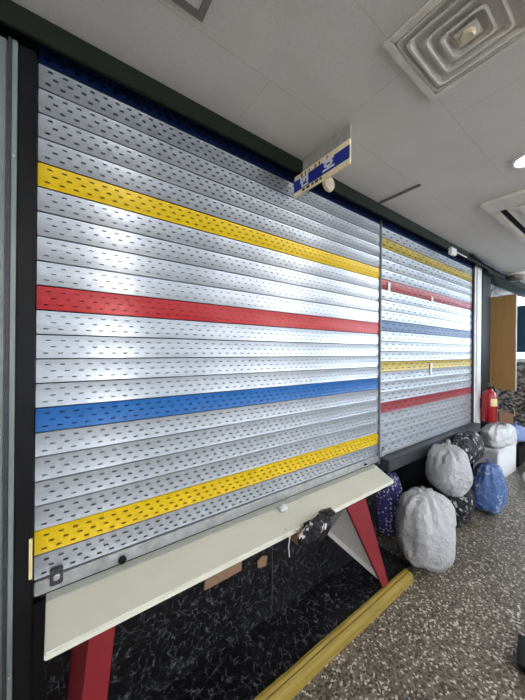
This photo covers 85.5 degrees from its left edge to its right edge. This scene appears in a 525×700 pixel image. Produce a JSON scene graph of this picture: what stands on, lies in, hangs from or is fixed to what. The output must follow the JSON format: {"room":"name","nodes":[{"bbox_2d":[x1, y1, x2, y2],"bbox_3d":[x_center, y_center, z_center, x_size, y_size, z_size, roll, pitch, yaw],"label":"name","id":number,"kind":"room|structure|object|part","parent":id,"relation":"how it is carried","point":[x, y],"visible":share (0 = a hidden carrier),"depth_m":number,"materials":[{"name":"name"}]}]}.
{"room":"shopping mall","nodes":[
{"label":"shopping mall","id":0,"kind":"room"},
{"bbox_2d":[34,460,376,699],"bbox_3d":[0.002,1.250,1.717,2.155,0.700,0.162,1,0,-36],"label":"wall","id":1,"kind":"structure","parent":0,"point":[154,648],"depth_m":1.40,"materials":[{"name":"black stone"}]},
{"bbox_2d":[0,35,17,699],"bbox_3d":[-1.071,0.275,0.864,0.491,2.630,0.145,1,0,-36],"label":"trim","id":2,"kind":"structure","parent":1,"relation":"attached to","point":[8,48],"depth_m":0.95,"materials":[{"name":"grey metal"}]},
{"bbox_2d":[29,538,32,579],"bbox_3d":[-0.802,0.723,0.983,0.010,0.140,0.005,1,0,-36],"label":"sticker","id":3,"kind":"object","parent":1,"relation":"attached to","point":[31,539],"visible":1,"depth_m":0.98,"materials":[{"name":"yellow paper"}]},
{"bbox_2d":[32,597,44,699],"bbox_3d":[-0.803,1.220,1.018,0.036,0.645,0.018,1,0,-36],"label":"trim","id":4,"kind":"structure","parent":1,"relation":"attached to","point":[38,620],"depth_m":1.01,"materials":[{"name":"black paint"}]},
{"bbox_2d":[44,464,393,699],"bbox_3d":[0.126,1.218,1.532,2.068,0.656,0.280,1,0,-36],"label":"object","id":5,"kind":"object","parent":1,"relation":"attached to","point":[82,616],"visible":1,"depth_m":1.18,"materials":[{"name":"beige laminate"}]},
{"bbox_2d":[204,561,241,589],"bbox_3d":[-0.184,1.052,1.351,0.200,0.085,0.020,1,0,-37],"label":"cardboard piece","id":6,"kind":"object","parent":5,"relation":"attached to","point":[217,578],"visible":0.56,"depth_m":1.34,"materials":[{"name":"brown cardboard"}]},
{"bbox_2d":[278,504,287,511],"bbox_3d":[0.118,0.885,1.594,0.063,0.035,0.040,1,0,-36],"label":"tissue","id":7,"kind":"object","parent":5,"relation":"on","point":[283,507],"visible":1,"depth_m":1.58,"materials":[{"name":"white paper"}]},
{"bbox_2d":[285,528,289,556],"bbox_3d":[0.123,0.953,1.407,0.010,0.127,0.037,1,0,-36],"label":"string","id":8,"kind":"object","parent":5,"relation":"hanging from","point":[285,528],"visible":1,"depth_m":1.39,"materials":[{"name":"white plastic"}]},
{"bbox_2d":[288,530,302,544],"bbox_3d":[0.242,1.067,1.725,0.180,0.110,0.100,1,0,-36],"label":"carton","id":9,"kind":"object","parent":5,"relation":"on","point":[294,537],"visible":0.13,"depth_m":1.64,"materials":[{"name":"brown cardboard"}]},
{"bbox_2d":[297,507,334,545],"bbox_3d":[0.285,0.928,1.488,0.300,0.134,0.077,1,0,-43],"label":"plastic bag","id":10,"kind":"object","parent":5,"relation":"on","point":[317,528],"visible":1,"depth_m":1.46,"materials":[{"name":"black plastic"}]},
{"bbox_3d":[0.354,0.891,1.559,0.101,0.032,0.065,1,0,-36],"label":"bag handle","id":11,"kind":"part","parent":10,"relation":"part of","materials":[{"name":"black plastic"}]},
{"bbox_2d":[257,556,267,567],"bbox_3d":[-0.001,1.198,1.607,0.070,0.065,0.006,1,0,-36],"label":"scrap","id":12,"kind":"object","parent":1,"relation":"attached to","point":[261,562],"visible":1,"depth_m":1.60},
{"bbox_2d":[150,545,411,699],"bbox_3d":[0.130,1.576,1.538,2.155,0.050,0.285,1,0,-36],"label":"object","id":13,"kind":"structure","parent":1,"relation":"attached to","point":[250,664],"depth_m":1.52,"materials":[{"name":"black stone"}]},
{"bbox_2d":[369,422,480,472],"bbox_3d":[1.762,0.927,2.910,2.030,0.098,0.185,1,0,-36],"label":"beam","id":14,"kind":"structure","parent":1,"relation":"attached to","point":[392,461],"depth_m":2.53,"materials":[{"name":"grey metal"}]},
{"bbox_2d":[37,84,459,559],"bbox_3d":[-0.315,0.247,1.616,7.400,2.700,0.060,1,0,-36],"label":"wall","id":15,"kind":"structure","parent":0,"point":[412,474],"depth_m":1.71,"materials":[{"name":"silver metal"}]},
{"bbox_2d":[12,44,38,699],"bbox_3d":[-0.873,0.277,1.052,0.050,2.630,0.195,1,0,-36],"label":"trim","id":16,"kind":"structure","parent":15,"relation":"attached to","point":[28,76],"depth_m":0.97,"materials":[{"name":"black paint"}]},
{"bbox_2d":[34,45,381,596],"bbox_3d":[0.075,-0.100,1.655,2.180,2.017,0.043,1,0,-36],"label":"roller shutter","id":17,"kind":"object","parent":15,"relation":"attached to","point":[121,496],"visible":0.99,"depth_m":1.31,"materials":[{"name":"metal"}]},
{"bbox_3d":[-0.756,0.829,1.044,0.040,0.065,0.013,1,0,-36],"label":"lock plate","id":18,"kind":"part","parent":17,"relation":"part of","materials":[{"name":"grey metal"}]},
{"bbox_3d":[-0.576,0.865,1.170,0.032,0.032,0.020,1,0,-36],"label":"pull knob","id":19,"kind":"part","parent":17,"relation":"part of","materials":[{"name":"black paint"}]},
{"bbox_3d":[0.942,-0.069,2.300,0.018,1.970,0.034,1,0,-36],"label":"guide rail","id":20,"kind":"part","parent":17,"relation":"part of","materials":[{"name":"grey metal"}]},
{"bbox_2d":[0,0,488,269],"bbox_3d":[-0.233,-1.063,1.469,7.340,0.078,0.260,1,0,-36],"label":"trim","id":21,"kind":"structure","parent":15,"relation":"attached to","point":[29,29],"depth_m":1.18,"materials":[{"name":"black metal"}]},
{"bbox_2d":[322,177,334,191],"bbox_3d":[0.411,-1.031,1.757,0.100,0.100,0.030,1,0,-36],"label":"siren","id":22,"kind":"object","parent":15,"relation":"attached to","point":[328,184],"visible":0.79,"depth_m":1.74,"materials":[{"name":"plastic"}]},
{"bbox_2d":[380,218,476,456],"bbox_3d":[1.790,-0.094,2.913,2.064,1.970,0.042,1,0,-36],"label":"roller shutter","id":23,"kind":"object","parent":15,"relation":"attached to","point":[396,433],"visible":0.98,"depth_m":2.73,"materials":[{"name":"paint"}]},
{"bbox_3d":[2.565,-0.077,3.478,0.033,1.950,0.042,1,0,-36],"label":"guide rail","id":24,"kind":"part","parent":23,"relation":"part of","materials":[{"name":"grey metal"}]},
{"bbox_3d":[2.600,-0.076,3.507,0.054,1.950,0.038,1,0,-36],"label":"guide rail","id":25,"kind":"part","parent":23,"relation":"part of","materials":[{"name":"white plastic"}]},
{"bbox_2d":[448,247,466,257],"bbox_3d":[2.036,-0.982,2.940,0.460,0.070,0.035,1,0,-36],"label":"junction box","id":26,"kind":"object","parent":15,"relation":"attached to","point":[452,251],"visible":1,"depth_m":2.82,"materials":[{"name":"white plastic"}]},
{"bbox_2d":[459,264,481,422],"bbox_3d":[2.646,-0.036,3.619,0.140,2.080,0.190,1,0,-36],"label":"trim","id":27,"kind":"structure","parent":15,"relation":"attached to","point":[479,268],"depth_m":3.53,"materials":[{"name":"white plastic"}]},
{"bbox_2d":[470,274,490,472],"bbox_3d":[2.886,0.276,3.778,0.320,2.700,0.140,1,0,-36],"label":"trim","id":28,"kind":"structure","parent":15,"relation":"attached to","point":[486,280],"depth_m":3.70,"materials":[{"name":"black paint"}]},
{"bbox_2d":[480,383,496,422],"bbox_3d":[2.812,0.644,3.503,0.185,0.472,0.154,1,0,9],"label":"fire extinguisher","id":29,"kind":"object","parent":15,"relation":"attached to","point":[488,402],"visible":1,"depth_m":3.46,"materials":[{"name":"red metal"}]},
{"bbox_3d":[2.804,0.635,3.436,0.088,0.090,0.014,1,0,-6],"label":"label plate","id":30,"kind":"part","parent":29,"relation":"part of","materials":[{"name":"yellow paper"}]},
{"bbox_2d":[470,254,507,274],"bbox_3d":[2.809,-1.034,3.501,1.251,0.042,0.039,1,0,-36],"label":"cable","id":31,"kind":"object","parent":15,"relation":"attached to","point":[471,255],"visible":1,"depth_m":3.43,"materials":[{"name":"black paint"}]},
{"bbox_2d":[12,0,524,295],"bbox_3d":[2.211,-1.105,0.801,10.500,0.050,7.100,1,0,-36],"label":"ceiling","id":32,"kind":"structure","parent":0,"point":[292,74],"depth_m":1.19,"materials":[{"name":"white paint"}]},
{"bbox_2d":[172,0,211,21],"bbox_3d":[-0.248,-1.100,0.659,0.420,0.005,0.420,1,0,-36],"label":"access hatch","id":33,"kind":"object","parent":32,"relation":"attached to","point":[191,6],"visible":1,"depth_m":0.91,"materials":[{"name":"grey metal"}]},
{"bbox_3d":[-0.248,-1.101,0.659,0.372,0.003,0.372,1,0,-36],"label":"hatch door","id":34,"kind":"part","parent":33,"relation":"part of","materials":[{"name":"white paint"}]},
{"bbox_2d":[294,123,350,197],"bbox_3d":[0.308,-1.000,1.533,0.015,0.194,0.395,1,0,-36],"label":"hanging sign","id":35,"kind":"object","parent":32,"relation":"hanging from","point":[334,155],"visible":1,"depth_m":1.50,"materials":[{"name":"blue plastic"}]},
{"bbox_3d":[0.331,-1.061,1.506,0.006,0.072,0.325,1,0,-36],"label":"hanger plate","id":36,"kind":"part","parent":35,"relation":"part of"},
{"bbox_2d":[379,184,420,203],"bbox_3d":[0.952,-1.085,1.983,0.020,0.012,0.290,1,0,-36],"label":"rail","id":37,"kind":"object","parent":32,"relation":"attached to","point":[418,185],"visible":1,"depth_m":1.97,"materials":[{"name":"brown metal"}]},
{"bbox_2d":[383,0,524,100],"bbox_3d":[0.700,-1.124,0.967,0.380,0.120,0.400,1,0,-36],"label":"ceiling vent","id":38,"kind":"object","parent":32,"relation":"in","point":[478,47],"visible":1,"depth_m":1.01,"materials":[{"name":"white metal"}]},
{"bbox_3d":[0.699,-1.078,0.967,0.064,0.004,0.068,1,0,-36],"label":"plate","id":39,"kind":"part","parent":38,"relation":"part of","materials":[{"name":"white metal"}]},
{"bbox_2d":[480,189,524,241],"bbox_3d":[2.344,-1.061,2.086,1.150,0.036,0.900,1,0,-36],"label":"air conditioner","id":40,"kind":"object","parent":32,"relation":"attached to","point":[508,210],"visible":1,"depth_m":2.17,"materials":[{"name":"white plastic"}]},
{"bbox_2d":[516,204,524,215],"bbox_3d":[2.355,-1.054,2.070,0.750,0.007,0.620,1,0,-36],"label":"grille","id":41,"kind":"object","parent":40,"relation":"attached to","point":[520,208],"depth_m":2.14,"materials":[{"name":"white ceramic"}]},
{"bbox_2d":[482,267,524,297],"bbox_3d":[3.789,-1.016,4.372,2.540,0.100,0.190,1,0,-36],"label":"ceiling beam","id":42,"kind":"structure","parent":32,"relation":"attached to","point":[498,279],"depth_m":4.16,"materials":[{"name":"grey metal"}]},
{"bbox_2d":[507,271,524,281],"bbox_3d":[3.544,-1.018,3.978,0.240,0.100,0.240,1,0,-36],"label":"smoke detector","id":43,"kind":"object","parent":32,"relation":"attached to","point":[514,276],"visible":0.97,"depth_m":3.92,"materials":[{"name":"white paint"}]},
{"bbox_2d":[511,153,524,168],"bbox_3d":[1.514,-1.078,1.611,0.164,0.016,0.164,1,0,-36],"label":"recessed light","id":44,"kind":"object","parent":32,"relation":"in","point":[518,162],"visible":1,"depth_m":1.63,"materials":[{"name":"white plastic"}]},
{"bbox_2d":[291,462,524,699],"bbox_3d":[2.186,1.645,0.801,10.500,0.050,7.100,1,0,-36],"label":"floor","id":45,"kind":"structure","parent":0,"point":[452,634],"depth_m":1.61,"materials":[{"name":"stone"}]},
{"bbox_2d":[253,568,412,699],"bbox_3d":[0.051,1.570,1.285,2.420,0.061,0.068,1,0,-36],"label":"kerb","id":46,"kind":"object","parent":45,"relation":"on","point":[304,670],"visible":1,"depth_m":1.51,"materials":[{"name":"yellow paint"}]},
{"bbox_2d":[377,472,402,536],"bbox_3d":[1.092,1.331,2.452,0.290,0.557,0.211,1,0,-36],"label":"plastic bag","id":47,"kind":"object","parent":45,"relation":"on","point":[388,497],"visible":0.65,"depth_m":2.35,"materials":[{"name":"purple plastic"}]},
{"bbox_2d":[395,486,456,572],"bbox_3d":[1.237,1.333,2.151,0.505,0.556,0.401,1,0,-36],"label":"plastic bag","id":48,"kind":"object","parent":45,"relation":"on","point":[426,523],"visible":1,"depth_m":2.00,"materials":[{"name":"white plastic"}]},
{"bbox_2d":[434,488,475,526],"bbox_3d":[1.804,1.418,2.667,0.433,0.397,0.303,1,0,-36],"label":"plastic bag","id":49,"kind":"object","parent":45,"relation":"on","point":[464,506],"visible":0.39,"depth_m":2.52,"materials":[{"name":"black plastic"}]},
{"bbox_2d":[425,439,472,496],"bbox_3d":[1.596,0.990,2.443,0.342,0.448,0.493,1,0,31],"label":"plastic bag","id":50,"kind":"object","parent":49,"relation":"on","point":[448,469],"visible":1,"depth_m":2.30,"materials":[{"name":"white plastic"}]},
{"bbox_2d":[471,458,507,514],"bbox_3d":[2.265,1.351,2.851,0.397,0.538,0.280,1,0,-36],"label":"plastic bag","id":51,"kind":"object","parent":45,"relation":"on","point":[489,486],"visible":0.94,"depth_m":2.74,"materials":[{"name":"blue plastic"}]},
{"bbox_2d":[452,430,484,463],"bbox_3d":[2.068,0.970,2.858,0.537,0.290,0.236,1,0,-36],"label":"plastic bag","id":52,"kind":"object","parent":51,"relation":"on","point":[471,442],"visible":0.73,"depth_m":2.75,"materials":[{"name":"black plastic"}]},
{"bbox_2d":[473,442,516,476],"bbox_3d":[3.079,1.428,3.762,0.676,0.400,0.276,1,0,-34],"label":"box","id":53,"kind":"object","parent":45,"relation":"on","point":[505,457],"visible":0.38,"depth_m":3.60,"materials":[{"name":"white cardboard"}]},
{"bbox_3d":[2.802,1.443,3.576,0.006,0.345,0.240,1,0,-34],"label":"panel","id":54,"kind":"part","parent":53,"relation":"part of","materials":[{"name":"white cardboard"}]},
{"bbox_2d":[480,422,517,447],"bbox_3d":[3.030,1.078,3.660,0.697,0.290,0.333,1,0,-36],"label":"plastic bag","id":55,"kind":"object","parent":53,"relation":"on","point":[498,434],"visible":0.89,"depth_m":3.49,"materials":[{"name":"white plastic"}]},
{"bbox_2d":[498,408,514,423],"bbox_3d":[3.115,0.831,3.631,0.155,0.175,0.180,1,0,37],"label":"carton","id":56,"kind":"object","parent":55,"relation":"on","point":[504,416],"visible":1,"depth_m":3.57,"materials":[{"name":"brown cardboard"}]},
{"bbox_3d":[3.081,1.248,3.762,0.676,0.039,0.276,1,0,-34],"label":"box lid","id":57,"kind":"part","parent":53,"relation":"part of","materials":[{"name":"white cardboard"}]},
{"bbox_2d":[491,284,499,421],"bbox_3d":[3.421,0.281,4.267,0.560,2.700,0.060,1,0,-36],"label":"trim","id":58,"kind":"structure","parent":45,"relation":"on","point":[494,289],"depth_m":4.32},
{"bbox_2d":[490,294,516,390],"bbox_3d":[3.344,-0.100,3.967,0.102,1.300,0.320,1,0,-36],"label":"upper cabinet","id":59,"kind":"object","parent":58,"relation":"attached to","point":[503,325],"visible":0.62,"depth_m":3.92,"materials":[{"name":"beige wood"}]},
{"bbox_2d":[516,441,524,466],"bbox_3d":[3.867,1.495,4.353,1.000,0.280,0.300,1,0,-36],"label":"bench","id":60,"kind":"object","parent":45,"relation":"on","point":[520,446],"visible":0.29,"depth_m":4.01,"materials":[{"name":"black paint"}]},
{"bbox_2d":[511,421,524,441],"bbox_3d":[3.737,1.198,4.201,0.439,0.302,0.269,1,0,-36],"label":"plastic bag","id":61,"kind":"object","parent":60,"relation":"on","point":[520,431],"visible":0.44,"depth_m":4.06,"materials":[{"name":"blue plastic"}]},
{"bbox_2d":[517,634,524,675],"bbox_3d":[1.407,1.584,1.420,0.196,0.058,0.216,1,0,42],"label":"bin","id":62,"kind":"object","parent":45,"relation":"on","point":[521,639],"visible":1,"depth_m":1.46,"materials":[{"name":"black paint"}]},
{"bbox_2d":[498,362,524,427],"bbox_3d":[6.066,0.945,3.602,0.060,1.420,6.940,1,0,-36],"label":"wall","id":63,"kind":"structure","parent":0,"point":[508,399],"depth_m":5.32,"materials":[{"name":"stone"}]},
{"bbox_2d":[500,294,524,361],"bbox_3d":[6.360,-0.402,3.182,0.080,1.280,5.850,1,0,-36],"label":"window","id":64,"kind":"structure","parent":63,"relation":"in","point":[520,300],"depth_m":5.31,"materials":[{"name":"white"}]},
{"bbox_2d":[517,305,524,351],"bbox_3d":[4.938,-0.385,5.016,0.025,0.860,0.930,1,0,-36],"label":"banner","id":65,"kind":"object","parent":64,"relation":"hanging from","point":[520,309],"visible":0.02,"depth_m":5.23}
]}

